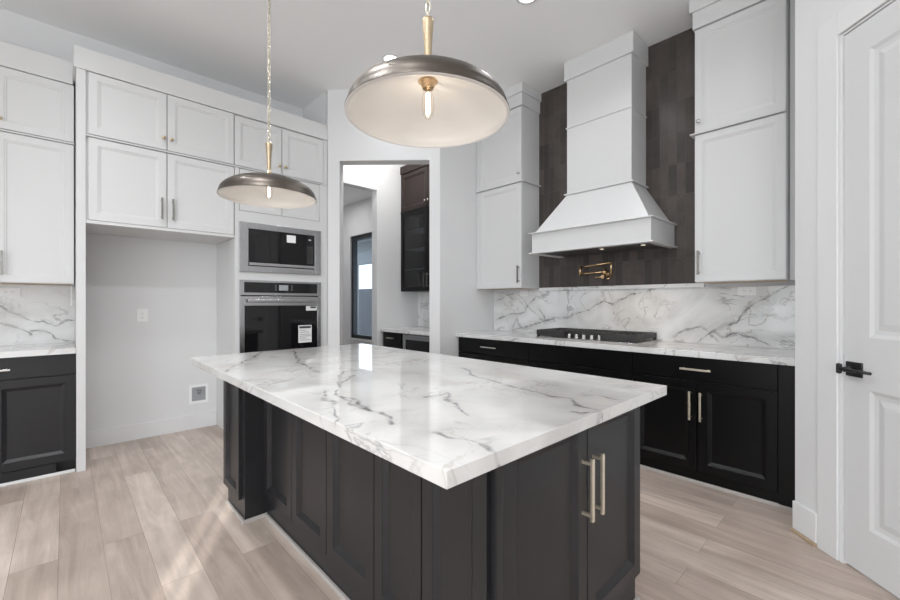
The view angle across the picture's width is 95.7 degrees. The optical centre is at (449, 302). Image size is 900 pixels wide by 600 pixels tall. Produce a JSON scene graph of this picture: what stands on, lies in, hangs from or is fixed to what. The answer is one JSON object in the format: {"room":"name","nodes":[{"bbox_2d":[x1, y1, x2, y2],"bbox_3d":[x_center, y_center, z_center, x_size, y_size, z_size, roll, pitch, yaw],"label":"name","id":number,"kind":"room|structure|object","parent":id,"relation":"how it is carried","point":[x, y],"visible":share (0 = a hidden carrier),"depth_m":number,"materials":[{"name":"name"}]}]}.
{"room":"kitchen","nodes":[
{"label":"kitchen","id":0,"kind":"room"},
{"bbox_2d":[0,8,302,431],"bbox_3d":[-4.071,-0.510,2.660,6.340,3.520,0.120,0,0,-43],"label":"wall","id":1,"kind":"structure","parent":0,"point":[137,372],"depth_m":3.75,"materials":[{"name":"white paint"}]},
{"bbox_2d":[0,131,73,284],"bbox_3d":[-3.347,-0.684,2.997,0.854,1.088,0.375,0,0,-43],"label":"upper cabinet","id":2,"kind":"object","parent":1,"relation":"attached to","point":[37,175],"visible":1,"depth_m":3.05,"materials":[{"name":"white wood"}]},
{"bbox_2d":[0,129,73,144],"bbox_3d":[-3.357,-1.235,3.009,0.856,0.011,0.342,0,0,-43],"label":"trim","id":3,"kind":"structure","parent":2,"relation":"on","point":[2,130],"depth_m":3.04,"materials":[{"name":"white wood"}]},
{"bbox_2d":[0,66,73,142],"bbox_3d":[-3.351,-1.468,3.001,0.854,0.453,0.365,0,0,-43],"label":"upper cabinet","id":4,"kind":"object","parent":1,"relation":"attached to","point":[30,104],"visible":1,"depth_m":3.04,"materials":[{"name":"white wood"}]},
{"bbox_2d":[0,284,74,345],"bbox_3d":[-3.479,0.098,3.126,0.881,0.476,0.017,0,0,-43],"label":"backsplash","id":5,"kind":"structure","parent":1,"relation":"attached to","point":[42,314],"depth_m":3.28,"materials":[{"name":"stone"}]},
{"bbox_2d":[0,288,20,295],"bbox_3d":[-3.423,-0.080,3.161,0.130,0.066,0.008,0,0,-43],"label":"wall outlet","id":6,"kind":"object","parent":5,"relation":"attached to","point":[3,291],"visible":1,"depth_m":3.17,"materials":[{"name":"white plastic"}]},
{"bbox_2d":[2,290,14,293],"bbox_3d":[-3.421,-0.080,3.159,0.066,0.034,0.002,0,0,-43],"label":"socket","id":7,"kind":"object","parent":6,"relation":"attached to","point":[3,291],"depth_m":3.16,"materials":[{"name":"white"}]},
{"bbox_2d":[137,309,147,321],"bbox_3d":[-2.829,0.120,3.747,0.082,0.118,0.008,0,0,-43],"label":"wall outlet","id":8,"kind":"object","parent":1,"relation":"attached to","point":[142,314],"visible":1,"depth_m":3.74,"materials":[{"name":"white"}]},
{"bbox_2d":[140,312,144,318],"bbox_3d":[-2.827,0.120,3.744,0.034,0.066,0.002,0,0,-43],"label":"socket","id":9,"kind":"object","parent":8,"relation":"attached to","point":[142,314],"depth_m":3.74,"materials":[{"name":"white"}]},
{"bbox_2d":[86,411,216,448],"bbox_3d":[-2.751,1.179,3.814,1.012,0.142,0.017,0,0,-43],"label":"baseboard","id":10,"kind":"structure","parent":1,"relation":"attached to","point":[108,436],"depth_m":3.77,"materials":[{"name":"white wood"}]},
{"bbox_2d":[86,72,233,164],"bbox_3d":[-2.537,-1.488,3.587,1.013,0.473,0.638,0,0,-43],"label":"upper cabinet","id":11,"kind":"object","parent":1,"relation":"attached to","point":[117,110],"visible":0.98,"depth_m":3.32,"materials":[{"name":"white wood"}]},
{"bbox_2d":[0,41,327,140],"bbox_3d":[-2.545,-1.791,3.591,2.837,0.190,0.612,0,0,-43],"label":"crown molding","id":12,"kind":"structure","parent":11,"relation":"on","point":[86,59],"depth_m":3.26,"materials":[{"name":"white wood"}]},
{"bbox_2d":[86,137,234,244],"bbox_3d":[-2.533,-0.914,3.583,1.013,0.648,0.648,0,0,-43],"label":"upper cabinet","id":13,"kind":"object","parent":1,"relation":"attached to","point":[131,191],"visible":0.98,"depth_m":3.34,"materials":[{"name":"white wood"}]},
{"bbox_2d":[189,383,207,403],"bbox_3d":[-2.494,0.910,4.049,0.164,0.184,0.030,0,0,-43],"label":"water supply box","id":14,"kind":"object","parent":1,"relation":"attached to","point":[198,393],"visible":1,"depth_m":4.05,"materials":[{"name":"white plastic"}]},
{"bbox_2d":[234,115,326,184],"bbox_3d":[-1.838,-1.488,4.247,0.906,0.473,0.638,0,0,-43],"label":"upper cabinet","id":15,"kind":"object","parent":1,"relation":"attached to","point":[294,155],"visible":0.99,"depth_m":4.01,"materials":[{"name":"white wood"}]},
{"bbox_2d":[303,92,327,345],"bbox_3d":[-2.501,-0.510,5.701,0.120,3.520,3.480,0,0,-43],"label":"wall","id":16,"kind":"structure","parent":0,"point":[317,111],"depth_m":4.44,"materials":[{"name":"white paint"}]},
{"bbox_2d":[0,0,692,108],"bbox_3d":[-0.031,-2.320,0.033,8.400,0.100,9.490,0,0,-43],"label":"ceiling","id":17,"kind":"structure","parent":0,"point":[317,47],"depth_m":3.43,"materials":[{"name":"white paint"}]},
{"bbox_2d":[217,0,316,208],"bbox_3d":[-1.097,-1.447,2.470,0.552,1.644,0.552,0,0,-43],"label":"pendant lamp","id":18,"kind":"object","parent":17,"relation":"hanging from","point":[258,189],"visible":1,"depth_m":2.47,"materials":[{"name":"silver metal"}]},
{"bbox_2d":[382,53,397,61],"bbox_3d":[-0.552,-2.266,3.800,0.170,0.008,0.170,0,0,-43],"label":"recessed light","id":19,"kind":"object","parent":17,"relation":"in","point":[388,56],"visible":0.53,"depth_m":3.76,"materials":[{"name":"white"}]},
{"bbox_2d":[344,0,509,147],"bbox_3d":[-0.075,-1.447,1.389,0.552,1.644,0.552,0,0,-43],"label":"pendant lamp","id":20,"kind":"object","parent":17,"relation":"hanging from","point":[427,100],"visible":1,"depth_m":1.45,"materials":[{"name":"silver metal"}]},
{"bbox_2d":[418,76,437,91],"bbox_3d":[-0.075,-0.744,1.389,0.068,0.034,0.068,0,0,-43],"label":"socket","id":21,"kind":"object","parent":20,"relation":"attached to","point":[426,83],"depth_m":1.37,"materials":[{"name":"gold metal"}]},
{"bbox_2d":[516,0,535,4],"bbox_3d":[0.572,-2.266,3.019,0.170,0.008,0.170,0,0,-43],"label":"recessed light","id":22,"kind":"object","parent":17,"relation":"in","point":[522,2],"visible":1,"depth_m":3.07,"materials":[{"name":"white"}]},
{"bbox_2d":[343,197,371,344],"bbox_3d":[-1.445,-0.250,7.022,0.150,3.000,3.010,0,0,-43],"label":"wall","id":23,"kind":"structure","parent":0,"point":[357,216],"depth_m":7.29,"materials":[{"name":"white paint"}]},
{"bbox_2d":[347,232,371,341],"bbox_3d":[-1.395,-0.255,6.911,0.150,1.830,1.120,0,0,-43],"label":"window","id":24,"kind":"structure","parent":23,"relation":"in","point":[354,336],"depth_m":7.25,"materials":[{"name":"black"}]},
{"bbox_2d":[401,165,428,211],"bbox_3d":[-0.177,-1.462,5.200,0.348,0.507,1.110,0,0,-43],"label":"upper cabinet","id":25,"kind":"object","parent":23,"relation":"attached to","point":[414,184],"visible":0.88,"depth_m":5.30,"materials":[{"name":"black wood"}]},
{"bbox_2d":[400,164,428,174],"bbox_3d":[-0.171,-1.768,5.206,0.330,0.104,1.110,0,0,-43],"label":"crown molding","id":26,"kind":"structure","parent":25,"relation":"on","point":[405,169],"depth_m":5.35,"materials":[{"name":"brown wood"}]},
{"bbox_2d":[343,186,371,205],"bbox_3d":[-2.066,-1.800,6.573,1.970,0.100,2.810,0,0,-43],"label":"ceiling","id":27,"kind":"structure","parent":0,"point":[351,195],"depth_m":6.68,"materials":[{"name":"white paint"}]},
{"bbox_2d":[343,165,417,345],"bbox_3d":[-1.013,-0.510,5.277,1.460,3.520,0.120,0,0,-43],"label":"wall","id":28,"kind":"structure","parent":0,"point":[391,307],"depth_m":5.35,"materials":[{"name":"white paint"}]},
{"bbox_2d":[401,207,428,291],"bbox_3d":[-0.181,-0.670,5.197,0.358,1.050,1.110,0,0,-43],"label":"upper cabinet","id":29,"kind":"object","parent":28,"relation":"attached to","point":[414,224],"visible":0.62,"depth_m":5.55,"materials":[{"name":"black"}]},
{"bbox_2d":[400,205,428,213],"bbox_3d":[-0.171,-1.202,5.206,0.330,0.012,1.110,0,0,-43],"label":"trim","id":30,"kind":"structure","parent":29,"relation":"on","point":[428,205],"depth_m":5.27,"materials":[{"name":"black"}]},
{"bbox_2d":[405,227,424,233],"bbox_3d":[-0.155,-0.956,5.221,0.249,0.012,1.072,0,0,-43],"label":"shelf","id":31,"kind":"object","parent":29,"relation":"attached to","point":[420,230],"depth_m":5.47,"materials":[{"name":"grey"}]},
{"bbox_2d":[405,247,424,251],"bbox_3d":[-0.155,-0.706,5.221,0.249,0.012,1.072,0,0,-43],"label":"shelf","id":32,"kind":"object","parent":29,"relation":"attached to","point":[422,249],"depth_m":5.51,"materials":[{"name":"grey wood"}]},
{"bbox_2d":[405,268,424,271],"bbox_3d":[-0.155,-0.436,5.221,0.249,0.012,1.072,0,0,-43],"label":"shelf","id":33,"kind":"object","parent":29,"relation":"attached to","point":[406,269],"depth_m":5.51,"materials":[{"name":"grey"}]},
{"bbox_2d":[328,89,439,353],"bbox_3d":[-0.705,-0.510,4.405,1.202,3.520,0.140,0,0,2],"label":"wall","id":34,"kind":"structure","parent":0,"point":[347,145],"depth_m":4.35,"materials":[{"name":"white paint"}]},
{"bbox_2d":[0,425,899,599],"bbox_3d":[-0.885,1.275,1.227,8.800,0.050,12.200,0,0,-43],"label":"floor","id":35,"kind":"structure","parent":0,"point":[150,518],"depth_m":2.13,"materials":[{"name":"brown wood"}]},
{"bbox_2d":[0,354,75,483],"bbox_3d":[-3.263,0.814,2.912,0.860,0.873,0.595,0,0,-43],"label":"base cabinet","id":36,"kind":"object","parent":35,"relation":"on","point":[38,393],"visible":0.98,"depth_m":2.89,"materials":[{"name":"black wood"}]},
{"bbox_2d":[0,469,74,486],"bbox_3d":[-3.084,1.240,2.720,0.856,0.020,0.014,0,0,-43],"label":"trim","id":37,"kind":"structure","parent":36,"relation":"attached to","point":[70,470],"depth_m":2.87,"materials":[{"name":"white wood"}]},
{"bbox_2d":[0,342,75,357],"bbox_3d":[-3.275,0.356,2.911,0.881,0.040,0.600,0,0,-43],"label":"countertop","id":38,"kind":"structure","parent":36,"relation":"on","point":[10,351],"depth_m":2.94,"materials":[{"name":"stone"}]},
{"bbox_2d":[75,68,85,471],"bbox_3d":[-2.934,-0.237,3.231,0.052,2.975,0.608,0,0,-43],"label":"panel","id":39,"kind":"object","parent":35,"relation":"on","point":[80,85],"visible":0.89,"depth_m":3.01,"materials":[{"name":"white wood"}]},
{"bbox_2d":[217,238,238,428],"bbox_3d":[-2.165,0.331,3.959,0.035,1.839,0.608,0,0,-43],"label":"panel","id":40,"kind":"object","parent":35,"relation":"on","point":[227,251],"visible":0.76,"depth_m":3.92,"materials":[{"name":"white"}]},
{"bbox_2d":[222,167,326,346],"bbox_3d":[-1.835,-0.039,4.244,0.906,2.398,0.648,0,0,-43],"label":"tall cabinet","id":41,"kind":"object","parent":35,"relation":"on","point":[314,217],"visible":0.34,"depth_m":4.15,"materials":[{"name":"white wood"}]},
{"bbox_2d":[86,134,326,185],"bbox_3d":[-2.213,-1.245,3.905,1.920,0.011,0.612,0,0,-43],"label":"trim","id":42,"kind":"structure","parent":41,"relation":"attached to","point":[87,135],"depth_m":3.44,"materials":[{"name":"white wood"}]},
{"bbox_2d":[239,280,320,352],"bbox_3d":[-1.805,0.153,4.179,0.790,0.724,0.566,0,0,-43],"label":"wall oven","id":43,"kind":"object","parent":41,"relation":"in","point":[273,315],"visible":0.8,"depth_m":3.97,"materials":[{"name":"metal"}]},
{"bbox_2d":[239,221,320,274],"bbox_3d":[-1.804,-0.515,4.176,0.792,0.462,0.472,0,0,-43],"label":"microwave","id":44,"kind":"object","parent":41,"relation":"in","point":[263,248],"visible":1,"depth_m":3.98,"materials":[{"name":"metal"}]},
{"bbox_2d":[383,332,403,348],"bbox_3d":[-0.531,0.814,5.342,0.650,0.873,0.432,0,0,-43],"label":"base cabinet","id":45,"kind":"object","parent":35,"relation":"on","point":[390,339],"visible":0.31,"depth_m":5.12,"materials":[{"name":"black wood"}]},
{"bbox_2d":[380,326,428,335],"bbox_3d":[-0.285,0.356,5.100,0.643,0.040,1.133,0,0,-43],"label":"countertop","id":46,"kind":"structure","parent":45,"relation":"on","point":[417,330],"depth_m":5.03,"materials":[{"name":"stone"}]},
{"bbox_2d":[403,334,428,352],"bbox_3d":[-0.163,0.811,4.976,0.600,0.858,0.595,0,0,-43],"label":"beverage fridge","id":47,"kind":"object","parent":35,"relation":"on","point":[413,342],"visible":0.2,"depth_m":4.80,"materials":[{"name":"black"}]},
{"bbox_2d":[223,380,639,599],"bbox_3d":[-0.297,0.812,2.109,1.023,0.876,2.184,0,0,-43],"label":"kitchen island","id":48,"kind":"object","parent":35,"relation":"on","point":[560,520],"visible":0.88,"depth_m":1.49,"materials":[{"name":"black wood"}]},
{"bbox_2d":[189,343,666,488],"bbox_3d":[-0.360,0.354,2.064,1.211,0.038,2.311,0,0,-43],"label":"island countertop","id":49,"kind":"structure","parent":48,"relation":"on","point":[448,421],"depth_m":1.43,"materials":[{"name":"stone"}]},
{"bbox_2d":[459,337,528,365],"bbox_3d":[0.622,0.814,4.349,0.660,0.873,0.936,0,0,-43],"label":"base cabinet","id":50,"kind":"object","parent":35,"relation":"on","point":[509,352],"visible":0.27,"depth_m":4.10,"materials":[{"name":"black wood"}]},
{"bbox_2d":[529,343,632,380],"bbox_3d":[1.273,0.814,3.660,0.660,0.873,0.956,0,0,-43],"label":"base cabinet","id":51,"kind":"object","parent":35,"relation":"on","point":[589,361],"visible":0.09,"depth_m":3.40,"materials":[{"name":"black wood"}]},
{"bbox_2d":[633,352,794,507],"bbox_3d":[1.938,0.811,2.957,0.660,0.869,0.978,0,0,-43],"label":"base cabinet","id":52,"kind":"object","parent":35,"relation":"on","point":[728,424],"visible":0.9,"depth_m":2.70,"materials":[{"name":"black wood"}]},
{"bbox_2d":[456,330,794,365],"bbox_3d":[1.295,0.356,3.656,0.650,0.042,2.884,0,0,-43],"label":"countertop","id":53,"kind":"structure","parent":52,"relation":"on","point":[777,356],"depth_m":3.04,"materials":[{"name":"stone"}]},
{"bbox_2d":[536,328,657,343],"bbox_3d":[1.316,0.298,3.739,0.450,0.072,0.955,0,0,-43],"label":"gas cooktop","id":54,"kind":"object","parent":53,"relation":"in","point":[613,336],"visible":1,"depth_m":3.58,"materials":[{"name":"metal"}]},
{"bbox_2d":[640,464,791,510],"bbox_3d":[1.088,1.239,3.456,0.014,0.022,2.874,0,0,-43],"label":"trim","id":55,"kind":"structure","parent":52,"relation":"attached to","point":[768,502],"depth_m":2.71,"materials":[{"name":"grey wood"}]},
{"bbox_2d":[440,142,494,356],"bbox_3d":[0.238,-0.510,4.726,1.060,3.520,0.120,0,0,-43],"label":"wall","id":56,"kind":"structure","parent":0,"point":[464,307],"depth_m":4.51,"materials":[{"name":"white paint"}]},
{"bbox_2d":[495,281,794,291],"bbox_3d":[1.553,-0.510,3.983,0.170,3.520,3.007,0,0,-43],"label":"wall","id":57,"kind":"structure","parent":0,"point":[790,282],"depth_m":3.15,"materials":[{"name":"white paint"}]},
{"bbox_2d":[477,182,538,289],"bbox_3d":[0.628,-0.702,4.567,0.369,1.108,0.637,0,0,-43],"label":"upper cabinet","id":58,"kind":"object","parent":57,"relation":"attached to","point":[506,215],"visible":1,"depth_m":4.41,"materials":[{"name":"white wood"}]},
{"bbox_2d":[476,179,540,192],"bbox_3d":[0.647,-1.264,4.564,0.345,0.012,0.667,0,0,-43],"label":"trim","id":59,"kind":"structure","parent":58,"relation":"on","point":[522,180],"depth_m":4.39,"materials":[{"name":"white wood"}]},
{"bbox_2d":[477,105,538,190],"bbox_3d":[0.632,-1.663,4.570,0.359,0.781,0.637,0,0,-43],"label":"upper cabinet","id":60,"kind":"object","parent":57,"relation":"attached to","point":[511,154],"visible":0.93,"depth_m":4.39,"materials":[{"name":"white wood"}]},
{"bbox_2d":[504,82,540,113],"bbox_3d":[0.643,-2.162,4.561,0.354,0.215,0.667,0,0,-43],"label":"crown molding","id":61,"kind":"structure","parent":60,"relation":"attached to","point":[520,94],"depth_m":4.30,"materials":[{"name":"white wood"}]},
{"bbox_2d":[539,28,695,287],"bbox_3d":[1.528,-1.213,3.876,0.011,2.112,1.600,0,0,-43],"label":"tile panel","id":62,"kind":"object","parent":57,"relation":"attached to","point":[670,71],"visible":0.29,"depth_m":3.57,"materials":[{"name":"brown tile"}]},
{"bbox_2d":[579,261,611,278],"bbox_3d":[1.403,-0.298,3.925,0.103,0.174,0.328,0,0,-43],"label":"pot filler","id":63,"kind":"object","parent":62,"relation":"attached to","point":[606,273],"visible":1,"depth_m":3.88,"materials":[{"name":"gold metal"}]},
{"bbox_2d":[528,30,677,257],"bbox_3d":[1.337,-1.365,3.673,0.541,1.809,1.140,0,0,-43],"label":"range hood","id":64,"kind":"object","parent":62,"relation":"attached to","point":[607,206],"visible":1,"depth_m":3.56,"materials":[{"name":"white painted wood"},{"name":"dark steel"}]},
{"bbox_2d":[494,285,794,348],"bbox_3d":[1.526,0.107,3.874,0.017,0.456,2.884,0,0,-43],"label":"backsplash","id":65,"kind":"structure","parent":57,"relation":"attached to","point":[704,315],"depth_m":3.48,"materials":[{"name":"stone"}]},
{"bbox_2d":[520,291,527,295],"bbox_3d":[0.831,-0.099,4.590,0.008,0.060,0.100,0,0,-43],"label":"wall outlet","id":66,"kind":"object","parent":65,"relation":"attached to","point":[522,293],"visible":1,"depth_m":4.58,"materials":[{"name":"white"}]},
{"bbox_2d":[539,283,704,290],"bbox_3d":[1.520,-0.139,3.866,0.037,0.034,1.570,0,0,-43],"label":"marble ledge","id":67,"kind":"object","parent":65,"relation":"on","point":[687,285],"visible":0.93,"depth_m":3.72,"materials":[{"name":"white stone"}]},
{"bbox_2d":[738,286,756,294],"bbox_3d":[2.250,-0.086,3.089,0.008,0.066,0.118,0,0,-43],"label":"wall outlet","id":68,"kind":"object","parent":65,"relation":"attached to","point":[741,290],"visible":1,"depth_m":3.08,"materials":[{"name":"white plastic"}]},
{"bbox_2d":[742,289,751,292],"bbox_3d":[2.248,-0.086,3.087,0.002,0.034,0.066,0,0,-43],"label":"socket","id":69,"kind":"object","parent":68,"relation":"attached to","point":[743,290],"depth_m":3.09,"materials":[{"name":"white plastic"}]},
{"bbox_2d":[695,0,789,132],"bbox_3d":[2.137,-1.663,2.979,0.359,0.781,0.537,0,0,-43],"label":"upper cabinet","id":70,"kind":"object","parent":57,"relation":"attached to","point":[742,59],"visible":0.97,"depth_m":2.86,"materials":[{"name":"white wood"}]},
{"bbox_2d":[689,0,789,32],"bbox_3d":[2.127,-2.162,2.991,0.354,0.215,0.567,0,0,-43],"label":"crown molding","id":71,"kind":"structure","parent":70,"relation":"on","point":[704,13],"depth_m":2.97,"materials":[{"name":"white wood"}]},
{"bbox_2d":[695,112,791,283],"bbox_3d":[2.133,-0.702,2.976,0.369,1.108,0.537,0,0,-43],"label":"upper cabinet","id":72,"kind":"object","parent":57,"relation":"attached to","point":[742,171],"visible":1,"depth_m":2.86,"materials":[{"name":"white wood"}]},
{"bbox_2d":[690,109,789,139],"bbox_3d":[2.131,-1.264,2.995,0.345,0.012,0.567,0,0,-43],"label":"trim","id":73,"kind":"structure","parent":72,"relation":"on","point":[693,135],"depth_m":2.86,"materials":[{"name":"white wood"}]},
{"bbox_2d":[795,0,889,560],"bbox_3d":[1.926,-0.510,1.477,0.120,3.520,1.500,0,0,2],"label":"wall","id":74,"kind":"structure","parent":0,"point":[810,15],"depth_m":2.15,"materials":[{"name":"white paint"}]},
{"bbox_2d":[791,528,816,546],"bbox_3d":[1.872,1.241,2.155,0.026,0.018,0.148,0,0,2],"label":"trim","id":75,"kind":"structure","parent":74,"relation":"attached to","point":[793,530],"depth_m":2.14,"materials":[{"name":"beige wood"}]},
{"bbox_2d":[792,500,816,542],"bbox_3d":[1.877,1.157,2.155,0.016,0.150,0.148,0,0,2],"label":"baseboard","id":76,"kind":"structure","parent":74,"relation":"attached to","point":[804,520],"depth_m":2.15,"materials":[{"name":"white wood"}]},
{"bbox_2d":[817,0,899,598],"bbox_3d":[1.896,-0.073,1.546,0.164,2.646,1.067,0,0,2],"label":"door","id":77,"kind":"structure","parent":74,"relation":"attached to","point":[868,368],"depth_m":1.88,"materials":[{"name":"white"}]},
{"bbox_3d":[0.011,-0.510,5.461,0.280,3.520,1.260,0,0,-43],"label":"wall","id":78,"kind":"structure","parent":0,"visible":0},
{"bbox_2d":[418,292,428,326],"bbox_3d":[-0.057,0.096,5.316,0.018,0.478,1.133,0,0,-43],"label":"backsplash","id":79,"kind":"structure","parent":78,"relation":"attached to","point":[423,297],"depth_m":5.63,"materials":[{"name":"stone"}]},
{"bbox_3d":[2.341,-0.510,2.567,0.970,3.520,0.133,0,0,-43],"label":"wall","id":80,"kind":"structure","parent":0,"visible":0},
{"bbox_2d":[790,0,794,280],"bbox_3d":[2.409,-1.210,2.793,0.219,2.117,0.100,0,0,-43],"label":"trim","id":81,"kind":"structure","parent":80,"relation":"attached to","point":[792,2],"depth_m":2.74,"materials":[{"name":"white paint"}]},
{"label":"outside","id":82,"kind":"structure","parent":0,"visible":0},
{"bbox_3d":[-1.514,1.575,14.671,10.040,0.050,16.600,0,0,-43],"label":"ground","id":83,"kind":"structure","parent":82,"visible":0},
{"bbox_2d":[357,238,371,333],"bbox_3d":[-1.730,0.150,8.342,0.950,2.800,4.500,0,0,-43],"label":"patio cover","id":84,"kind":"object","parent":83,"relation":"on","point":[364,247],"visible":0.1,"depth_m":8.93,"materials":[{"name":"grey"}]},
{"bbox_2d":[359,289,371,335],"bbox_3d":[-3.009,0.590,11.950,0.050,1.920,10.500,0,0,-43],"label":"fence","id":85,"kind":"object","parent":83,"relation":"on","point":[365,295],"visible":0.02,"depth_m":11.18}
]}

